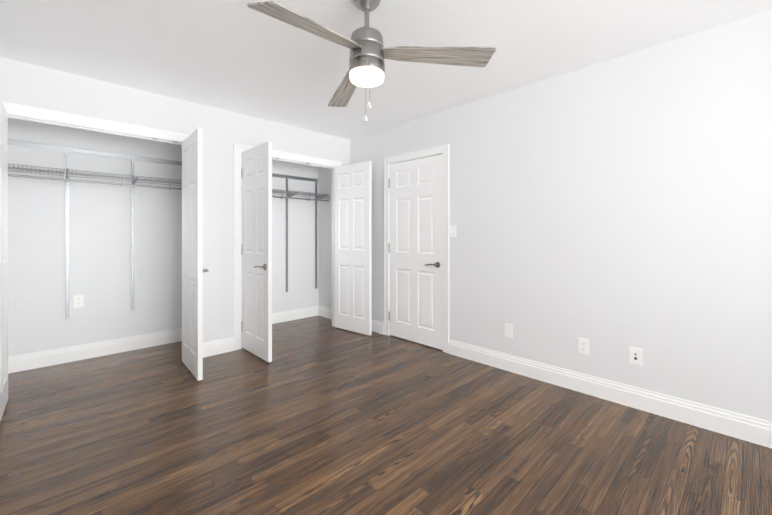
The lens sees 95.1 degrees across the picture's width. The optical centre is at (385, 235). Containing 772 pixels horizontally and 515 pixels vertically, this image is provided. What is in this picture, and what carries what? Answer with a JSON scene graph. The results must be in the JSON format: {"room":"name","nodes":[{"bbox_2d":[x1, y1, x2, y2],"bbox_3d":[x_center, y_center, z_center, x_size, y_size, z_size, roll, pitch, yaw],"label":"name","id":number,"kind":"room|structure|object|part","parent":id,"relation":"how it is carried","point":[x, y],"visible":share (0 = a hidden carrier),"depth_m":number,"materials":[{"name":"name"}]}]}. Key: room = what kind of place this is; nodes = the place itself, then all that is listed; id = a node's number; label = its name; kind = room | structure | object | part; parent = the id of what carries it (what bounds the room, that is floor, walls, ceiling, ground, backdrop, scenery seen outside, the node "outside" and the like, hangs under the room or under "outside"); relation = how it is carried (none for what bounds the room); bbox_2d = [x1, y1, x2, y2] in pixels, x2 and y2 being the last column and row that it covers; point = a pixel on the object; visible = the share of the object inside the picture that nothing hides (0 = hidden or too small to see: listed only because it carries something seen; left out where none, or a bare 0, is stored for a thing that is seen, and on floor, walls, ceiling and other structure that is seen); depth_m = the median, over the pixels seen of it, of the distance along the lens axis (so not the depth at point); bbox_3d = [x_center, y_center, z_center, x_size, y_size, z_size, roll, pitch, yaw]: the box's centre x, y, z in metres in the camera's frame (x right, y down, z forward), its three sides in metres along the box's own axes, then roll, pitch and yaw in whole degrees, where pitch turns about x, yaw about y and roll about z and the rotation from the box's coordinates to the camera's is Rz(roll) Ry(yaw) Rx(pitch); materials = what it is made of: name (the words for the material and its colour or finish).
{"room":"empty bedroom","nodes":[
{"label":"empty bedroom","id":0,"kind":"room"},
{"bbox_2d":[8,118,318,356],"bbox_3d":[-2.215,-0.041,4.088,3.300,2.440,0.110,0,0,-44],"label":"wall","id":1,"kind":"structure","parent":0,"point":[99,247],"depth_m":3.48,"materials":[{"name":"white paint"}]},
{"bbox_2d":[74,295,83,307],"bbox_3d":[-2.905,0.625,3.335,0.072,0.116,0.009,0,0,-44],"label":"electrical outlet","id":2,"kind":"object","parent":1,"relation":"attached to","point":[78,301],"visible":1,"depth_m":3.33,"materials":[{"name":"white plastic"}]},
{"bbox_2d":[8,139,181,319],"bbox_3d":[-2.702,-0.020,3.326,1.522,1.600,0.303,0,0,-44],"label":"closet shelf","id":3,"kind":"object","parent":1,"relation":"attached to","point":[66,172],"visible":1,"depth_m":3.28,"materials":[{"name":"silver metal"}]},
{"bbox_2d":[8,328,181,373],"bbox_3d":[-2.802,1.110,3.431,1.540,0.140,0.016,0,0,-44],"label":"baseboard","id":4,"kind":"structure","parent":1,"relation":"attached to","point":[23,362],"depth_m":3.38,"materials":[{"name":"white paint"}]},
{"bbox_2d":[272,306,315,323],"bbox_3d":[-1.583,1.108,4.616,1.660,0.140,0.016,0,0,-44],"label":"baseboard","id":5,"kind":"structure","parent":1,"relation":"attached to","point":[284,316],"depth_m":4.90,"materials":[{"name":"white paint"}]},
{"bbox_2d":[272,173,329,291],"bbox_3d":[-1.483,-0.022,4.511,1.642,1.600,0.303,0,0,-44],"label":"closet shelf","id":6,"kind":"object","parent":1,"relation":"attached to","point":[317,197],"visible":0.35,"depth_m":4.83,"materials":[{"name":"silver metal"}]},
{"bbox_2d":[0,57,349,342],"bbox_3d":[-1.699,-0.040,3.557,3.300,2.440,0.110,0,0,-44],"label":"wall","id":7,"kind":"structure","parent":0,"point":[32,85],"depth_m":3.45,"materials":[{"name":"white paint"}]},
{"bbox_2d":[0,99,7,421],"bbox_3d":[-2.525,0.155,2.260,0.092,2.030,0.603,0,0,-42],"label":"closet door","id":8,"kind":"structure","parent":7,"relation":"in","point":[3,257],"depth_m":2.35,"materials":[{"name":"white paint"}]},
{"bbox_2d":[182,128,208,380],"bbox_3d":[-1.671,0.153,3.088,0.093,2.030,0.603,0,0,-41],"label":"closet door","id":9,"kind":"structure","parent":7,"relation":"in","point":[193,270],"depth_m":2.97,"materials":[{"name":"white paint"}]},
{"bbox_2d":[203,337,233,357],"bbox_3d":[-1.680,1.110,3.490,0.350,0.140,0.016,0,0,-44],"label":"baseboard","id":10,"kind":"structure","parent":7,"relation":"attached to","point":[220,346],"depth_m":3.50,"materials":[{"name":"white paint"}]},
{"bbox_2d":[2,101,448,352],"bbox_3d":[-1.074,0.118,3.055,3.325,2.125,1.702,0,0,-44],"label":"door frame","id":11,"kind":"structure","parent":7,"relation":"attached to","point":[30,111],"depth_m":3.61,"materials":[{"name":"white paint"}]},
{"bbox_2d":[241,141,271,361],"bbox_3d":[-1.299,0.153,3.449,0.092,2.030,0.605,0,0,-44],"label":"closet door","id":12,"kind":"structure","parent":7,"relation":"in","point":[256,252],"depth_m":3.42,"materials":[{"name":"white paint"}]},
{"bbox_2d":[334,161,371,335],"bbox_3d":[-0.395,0.152,4.333,0.605,2.030,0.092,0,0,40],"label":"closet door","id":13,"kind":"structure","parent":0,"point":[353,237],"depth_m":4.27,"materials":[{"name":"white paint"}]},
{"bbox_2d":[0,316,771,514],"bbox_3d":[-0.315,1.207,2.136,3.520,0.050,5.560,0,0,-44],"label":"floor","id":14,"kind":"structure","parent":0,"point":[319,415],"depth_m":2.01,"materials":[{"name":"brown wood"}]},
{"bbox_2d":[0,0,771,139],"bbox_3d":[-0.315,-1.283,2.132,3.520,0.050,5.560,0,0,-44],"label":"ceiling","id":15,"kind":"structure","parent":0,"point":[239,56],"depth_m":2.31,"materials":[{"name":"white paint"}]},
{"bbox_2d":[247,0,495,121],"bbox_3d":[-0.198,-0.913,1.807,1.088,0.688,1.150,0,0,-44],"label":"fan","id":16,"kind":"object","parent":15,"relation":"hanging from","point":[369,52],"visible":1,"depth_m":1.79,"materials":[{"name":"grey wood"}]},
{"bbox_3d":[-0.315,-0.930,1.589,0.142,0.011,0.605,15,15,36],"label":"fan blade","id":17,"kind":"part","parent":16,"relation":"part of","materials":[{"name":"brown wood"}]},
{"bbox_3d":[-0.235,-0.931,2.191,0.142,0.011,0.605,-13,-1,-23],"label":"fan blade","id":18,"kind":"part","parent":16,"relation":"part of","materials":[{"name":"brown wood"}]},
{"bbox_3d":[0.246,-0.931,1.821,0.605,0.011,0.142,6,-11,8],"label":"fan blade","id":19,"kind":"part","parent":16,"relation":"part of","materials":[{"name":"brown wood"}]},
{"bbox_2d":[319,10,771,421],"bbox_3d":[0.907,-0.040,3.323,0.110,2.440,5.560,0,0,-44],"label":"wall","id":20,"kind":"structure","parent":0,"point":[612,210],"depth_m":2.47,"materials":[{"name":"white paint"}]},
{"bbox_2d":[316,306,331,318],"bbox_3d":[-0.770,1.108,4.958,0.016,0.140,0.600,0,0,-44],"label":"baseboard","id":21,"kind":"structure","parent":20,"relation":"attached to","point":[325,312],"depth_m":5.08,"materials":[{"name":"white paint"}]},
{"bbox_2d":[372,320,383,334],"bbox_3d":[-0.259,1.108,4.423,0.030,0.140,0.659,0,0,-44],"label":"baseboard","id":22,"kind":"structure","parent":20,"relation":"attached to","point":[377,326],"depth_m":4.26,"materials":[{"name":"white paint"}]},
{"bbox_2d":[389,154,442,349],"bbox_3d":[0.299,0.170,3.859,0.092,1.995,0.773,0,0,-44],"label":"entry door","id":23,"kind":"structure","parent":20,"relation":"in","point":[416,251],"depth_m":3.83,"materials":[{"name":"white paint"}]},
{"bbox_2d":[450,225,455,236],"bbox_3d":[0.659,-0.040,3.487,0.017,0.116,0.072,0,0,-44],"label":"light switch","id":24,"kind":"object","parent":20,"relation":"attached to","point":[452,230],"visible":1,"depth_m":3.48,"materials":[{"name":"white plastic"}]},
{"bbox_2d":[505,323,512,337],"bbox_3d":[1.067,0.831,3.076,0.007,0.116,0.072,0,0,-44],"label":"electrical outlet","id":25,"kind":"object","parent":20,"relation":"attached to","point":[508,330],"visible":1,"depth_m":3.07,"materials":[{"name":"white plastic"}]},
{"bbox_2d":[578,337,588,354],"bbox_3d":[1.483,0.831,2.647,0.009,0.116,0.072,0,0,-44],"label":"duplex electrical outlet","id":26,"kind":"object","parent":20,"relation":"attached to","point":[583,345],"visible":1,"depth_m":2.65,"materials":[{"name":"white plastic"}]},
{"bbox_2d":[448,339,771,447],"bbox_3d":[1.664,1.112,2.456,0.016,0.140,2.978,0,0,-44],"label":"baseboard","id":27,"kind":"structure","parent":20,"relation":"attached to","point":[742,427],"depth_m":2.42,"materials":[{"name":"white paint"}]},
{"bbox_2d":[629,346,641,365],"bbox_3d":[1.707,0.827,2.413,0.014,0.116,0.072,0,0,-44],"label":"outlet","id":28,"kind":"object","parent":20,"relation":"attached to","point":[635,355],"visible":1,"depth_m":2.41,"materials":[{"name":"white plastic"}]}
]}

